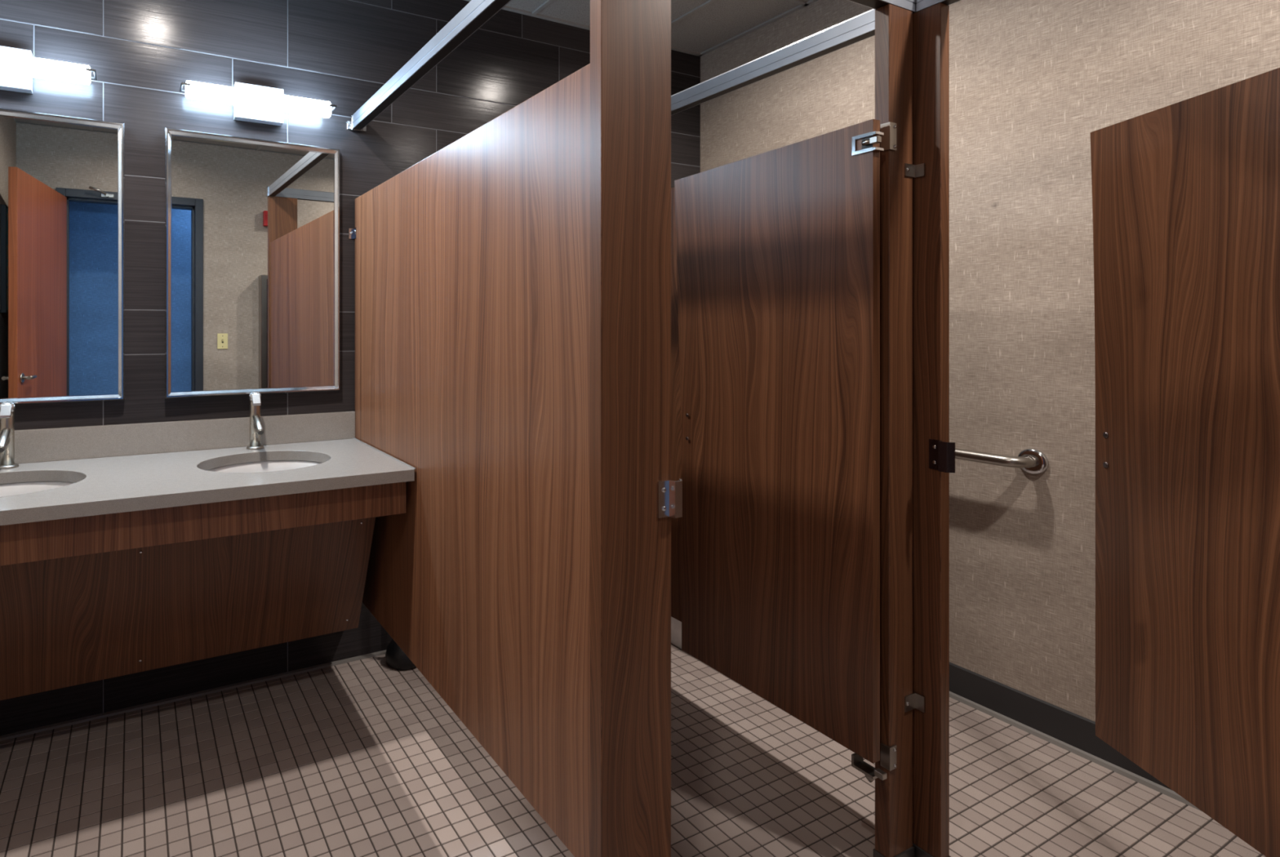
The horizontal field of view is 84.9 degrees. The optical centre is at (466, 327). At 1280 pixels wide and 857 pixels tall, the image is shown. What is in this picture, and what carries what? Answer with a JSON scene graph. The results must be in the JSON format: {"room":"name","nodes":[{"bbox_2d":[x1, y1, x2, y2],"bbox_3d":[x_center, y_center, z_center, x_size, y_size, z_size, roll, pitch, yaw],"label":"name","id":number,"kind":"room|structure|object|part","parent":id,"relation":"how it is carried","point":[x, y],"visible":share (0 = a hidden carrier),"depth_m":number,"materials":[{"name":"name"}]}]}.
{"room":"public restroom","nodes":[
{"label":"public restroom","id":0,"kind":"room"},
{"bbox_2d":[0,0,700,736],"bbox_3d":[-0.312,-0.042,2.741,3.270,2.655,0.120,0,0,-26],"label":"wall","id":1,"kind":"structure","parent":0,"point":[341,53],"depth_m":2.44,"materials":[{"name":"grey tile"}]},
{"bbox_2d":[0,45,96,93],"bbox_3d":[-1.431,-0.803,2.062,0.526,0.124,0.104,0,0,-26],"label":"wall light","id":2,"kind":"object","parent":1,"relation":"attached to","point":[18,67],"visible":1,"depth_m":2.09,"materials":[{"name":"white glass"}]},
{"bbox_2d":[0,107,124,404],"bbox_3d":[-1.409,-0.218,2.110,0.607,0.918,0.026,0,0,-26],"label":"mirror","id":3,"kind":"object","parent":1,"relation":"attached to","point":[62,178],"visible":1,"depth_m":2.17,"materials":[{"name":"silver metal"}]},
{"bbox_2d":[0,649,386,741],"bbox_3d":[-0.294,1.281,2.675,3.243,0.010,0.013,0,0,-26],"label":"trim","id":4,"kind":"structure","parent":1,"relation":"attached to","point":[5,737],"depth_m":2.33,"materials":[{"name":"metal"}]},
{"bbox_2d":[164,127,339,398],"bbox_3d":[-0.755,-0.218,2.434,0.607,0.918,0.027,0,0,-27],"label":"mirror","id":5,"kind":"object","parent":1,"relation":"attached to","point":[252,225],"visible":0.95,"depth_m":2.42,"materials":[{"name":"silver metal"}]},
{"bbox_2d":[179,80,336,125],"bbox_3d":[-0.735,-0.803,2.406,0.526,0.124,0.104,0,0,-26],"label":"wall light","id":6,"kind":"object","parent":1,"relation":"attached to","point":[251,103],"visible":1,"depth_m":2.39,"materials":[{"name":"glowing frosted white diffuser"},{"name":"polished chrome"}]},
{"bbox_2d":[346,0,511,132],"bbox_3d":[-0.091,-0.789,1.938,0.077,0.062,1.511,0,0,-26],"label":"headrail","id":7,"kind":"object","parent":1,"relation":"attached to","point":[476,13],"visible":1,"depth_m":1.95,"materials":[{"name":"metal"}]},
{"bbox_2d":[348,63,590,856],"bbox_3d":[-0.090,0.266,1.938,0.065,1.520,1.514,0,0,-26],"label":"divider panel","id":8,"kind":"object","parent":1,"relation":"attached to","point":[473,260],"visible":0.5,"depth_m":1.60,"materials":[{"name":"brown wood"}]},
{"bbox_2d":[671,186,681,622],"bbox_3d":[0.757,0.266,2.357,0.065,1.520,1.514,0,0,-26],"label":"divider panel","id":9,"kind":"object","parent":1,"relation":"attached to","point":[676,424],"visible":0.02,"depth_m":2.38,"materials":[{"name":"brown wood"}]},
{"bbox_2d":[671,8,875,115],"bbox_3d":[0.757,-0.792,2.355,0.036,0.056,1.507,0,0,-26],"label":"headrail","id":10,"kind":"object","parent":1,"relation":"attached to","point":[860,27],"visible":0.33,"depth_m":1.99,"materials":[{"name":"metal"}]},
{"bbox_2d":[0,643,1265,856],"bbox_3d":[0.354,1.306,1.394,3.270,0.040,2.885,0,0,-26],"label":"floor","id":11,"kind":"structure","parent":0,"point":[365,757],"depth_m":1.89,"materials":[{"name":"beige tile"}]},
{"bbox_2d":[385,639,416,670],"bbox_3d":[-0.238,1.026,2.593,0.146,0.520,0.146,0,0,-26],"label":"plunger","id":12,"kind":"object","parent":11,"relation":"on","point":[396,659],"visible":0.22,"depth_m":2.53,"materials":[{"name":"black rubber"}]},
{"bbox_2d":[590,0,682,856],"bbox_3d":[0.321,0.261,1.270,0.191,2.049,0.054,0,0,-26],"label":"pilaster","id":13,"kind":"object","parent":11,"relation":"on","point":[634,499],"visible":1,"depth_m":1.25,"materials":[{"name":"brown wood"}]},
{"bbox_2d":[848,0,916,13],"bbox_3d":[0.669,-0.792,1.449,0.987,0.060,0.041,0,0,-26],"label":"headrail","id":14,"kind":"object","parent":13,"relation":"on","point":[910,5],"visible":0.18,"depth_m":1.60,"materials":[{"name":"metal"}]},
{"bbox_2d":[671,617,681,648],"bbox_3d":[0.940,0.898,2.861,0.436,0.768,0.756,0,0,-26],"label":"toilet","id":15,"kind":"object","parent":11,"relation":"on","point":[676,625],"visible":0.02,"depth_m":2.71,"materials":[{"name":"white ceramic"}]},
{"bbox_2d":[872,3,924,856],"bbox_3d":[1.035,0.261,1.619,0.105,2.049,0.061,0,0,-26],"label":"pilaster","id":16,"kind":"object","parent":11,"relation":"on","point":[893,24],"visible":1,"depth_m":1.61,"materials":[{"name":"brown wood"}]},
{"bbox_2d":[674,119,886,782],"bbox_3d":[0.820,0.293,1.846,0.060,1.558,0.651,0,0,-25],"label":"door","id":17,"kind":"structure","parent":16,"relation":"attached to","point":[778,250],"depth_m":1.78,"materials":[{"name":"brown wood"}]},
{"bbox_3d":[0.942,-0.433,1.573,0.016,0.016,0.040,0,0,-25],"label":"hinge arm","id":18,"kind":"part","parent":17,"relation":"part of","materials":[{"name":"metal"}]},
{"bbox_3d":[0.958,1.035,1.563,0.016,0.014,0.022,0,0,-25],"label":"hinge arm","id":19,"kind":"part","parent":17,"relation":"part of","materials":[{"name":"metal"}]},
{"bbox_2d":[912,2,955,856],"bbox_3d":[1.112,0.261,1.611,0.054,2.049,0.110,0,0,-26],"label":"pilaster","id":20,"kind":"object","parent":11,"relation":"on","point":[933,453],"visible":0.92,"depth_m":1.60,"materials":[{"name":"brown wood"}]},
{"bbox_3d":[1.613,0.261,0.612,0.041,2.049,0.340,0,0,-26],"label":"pilaster","id":21,"kind":"object","parent":11,"relation":"on","visible":0},
{"bbox_2d":[915,0,960,11],"bbox_3d":[1.399,-0.792,1.046,0.036,0.056,1.330,0,0,-26],"label":"headrail","id":22,"kind":"object","parent":21,"relation":"on","point":[921,4],"visible":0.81,"depth_m":1.61,"materials":[{"name":"metal"}]},
{"bbox_2d":[1089,67,1279,856],"bbox_3d":[1.556,0.266,1.250,0.035,1.520,0.928,0,0,5],"label":"door","id":23,"kind":"structure","parent":21,"relation":"attached to","point":[1186,193],"depth_m":1.45,"materials":[{"name":"brown wood"}]},
{"bbox_2d":[465,0,817,56],"bbox_3d":[0.354,-1.393,1.394,3.270,0.052,2.885,0,0,-26],"label":"ceiling","id":24,"kind":"structure","parent":0,"point":[699,28],"depth_m":2.98,"materials":[{"name":"paint"}]},
{"bbox_2d":[700,0,1279,721],"bbox_3d":[1.880,-0.042,2.131,0.120,2.655,3.155,0,0,-26],"label":"wall","id":25,"kind":"structure","parent":0,"point":[1030,81],"depth_m":2.16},
{"bbox_2d":[955,448,1048,474],"bbox_3d":[1.526,0.427,2.605,0.095,0.082,1.143,0,0,-26],"label":"grab bar","id":26,"kind":"object","parent":25,"relation":"attached to","point":[1031,460],"visible":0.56,"depth_m":2.15,"materials":[{"name":"metal"}]},
{"bbox_2d":[949,662,1173,791],"bbox_3d":[1.815,1.231,2.115,0.012,0.110,2.884,0,0,-26],"label":"baseboard","id":27,"kind":"structure","parent":25,"relation":"attached to","point":[1076,731],"depth_m":2.13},
{"bbox_2d":[949,691,1201,811],"bbox_3d":[1.803,1.279,2.109,0.014,0.014,2.884,0,0,-26],"label":"trim","id":28,"kind":"structure","parent":25,"relation":"attached to","point":[1122,771],"depth_m":2.04,"materials":[{"name":"metal"}]},
{"bbox_3d":[-1.159,-0.041,0.629,0.120,2.655,3.155,0,0,-26],"label":"wall","id":29,"kind":"structure","parent":0,"visible":0},
{"bbox_2d":[14,411,355,463],"bbox_3d":[-1.088,0.376,2.277,1.463,0.103,0.020,0,0,-26],"label":"backsplash","id":30,"kind":"structure","parent":29,"relation":"attached to","point":[55,444],"depth_m":2.30,"materials":[{"name":"grey stone"}]},
{"bbox_2d":[0,481,405,700],"bbox_3d":[-0.963,0.756,2.006,1.446,0.588,0.590,0,0,-26],"label":"vanity base","id":31,"kind":"object","parent":29,"relation":"attached to","point":[87,599],"visible":0.96,"depth_m":1.96,"materials":[{"name":"brown wood"}]},
{"bbox_2d":[0,411,415,525],"bbox_3d":[-0.949,0.393,1.996,1.463,0.137,0.648,0,0,-26],"label":"countertop","id":32,"kind":"structure","parent":31,"relation":"on","point":[114,468],"depth_m":2.11,"materials":[{"name":"grey stone"}]},
{"bbox_2d":[0,401,18,469],"bbox_3d":[-1.378,0.327,2.013,0.060,0.201,0.153,0,0,-26],"label":"faucet","id":33,"kind":"object","parent":32,"relation":"on","point":[7,409],"visible":1,"depth_m":2.04,"materials":[{"name":"metal"}]},
{"bbox_3d":[-1.371,0.332,1.999,0.022,0.063,0.121,0,0,-26],"label":"spout","id":34,"kind":"part","parent":33,"relation":"part of","materials":[{"name":"metal"}]},
{"bbox_3d":[-1.394,0.249,2.046,0.042,0.047,0.062,0,0,-26],"label":"lever handle","id":35,"kind":"part","parent":33,"relation":"part of","materials":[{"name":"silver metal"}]},
{"bbox_2d":[0,481,75,497],"bbox_3d":[-1.273,0.536,1.842,0.464,0.150,0.392,0,0,-26],"label":"sink basin","id":36,"kind":"object","parent":32,"relation":"in","point":[16,488],"visible":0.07,"depth_m":2.01,"materials":[{"name":"white ceramic"}]},
{"bbox_2d":[246,391,264,449],"bbox_3d":[-0.724,0.327,2.336,0.060,0.201,0.153,0,0,-26],"label":"faucet","id":37,"kind":"object","parent":32,"relation":"on","point":[256,429],"visible":1,"depth_m":2.36,"materials":[{"name":"metal"}]},
{"bbox_3d":[-0.740,0.249,2.369,0.042,0.047,0.062,0,0,-26],"label":"lever handle","id":38,"kind":"part","parent":37,"relation":"part of","materials":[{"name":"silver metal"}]},
{"bbox_3d":[-0.717,0.332,2.322,0.022,0.063,0.121,0,0,-26],"label":"spout","id":39,"kind":"part","parent":37,"relation":"part of","materials":[{"name":"metal"}]},
{"bbox_2d":[206,460,321,472],"bbox_3d":[-0.642,0.536,2.161,0.464,0.150,0.392,0,0,-26],"label":"sink basin","id":40,"kind":"object","parent":32,"relation":"in","point":[272,465],"visible":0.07,"depth_m":2.33,"materials":[{"name":"white ceramic"}]}
]}

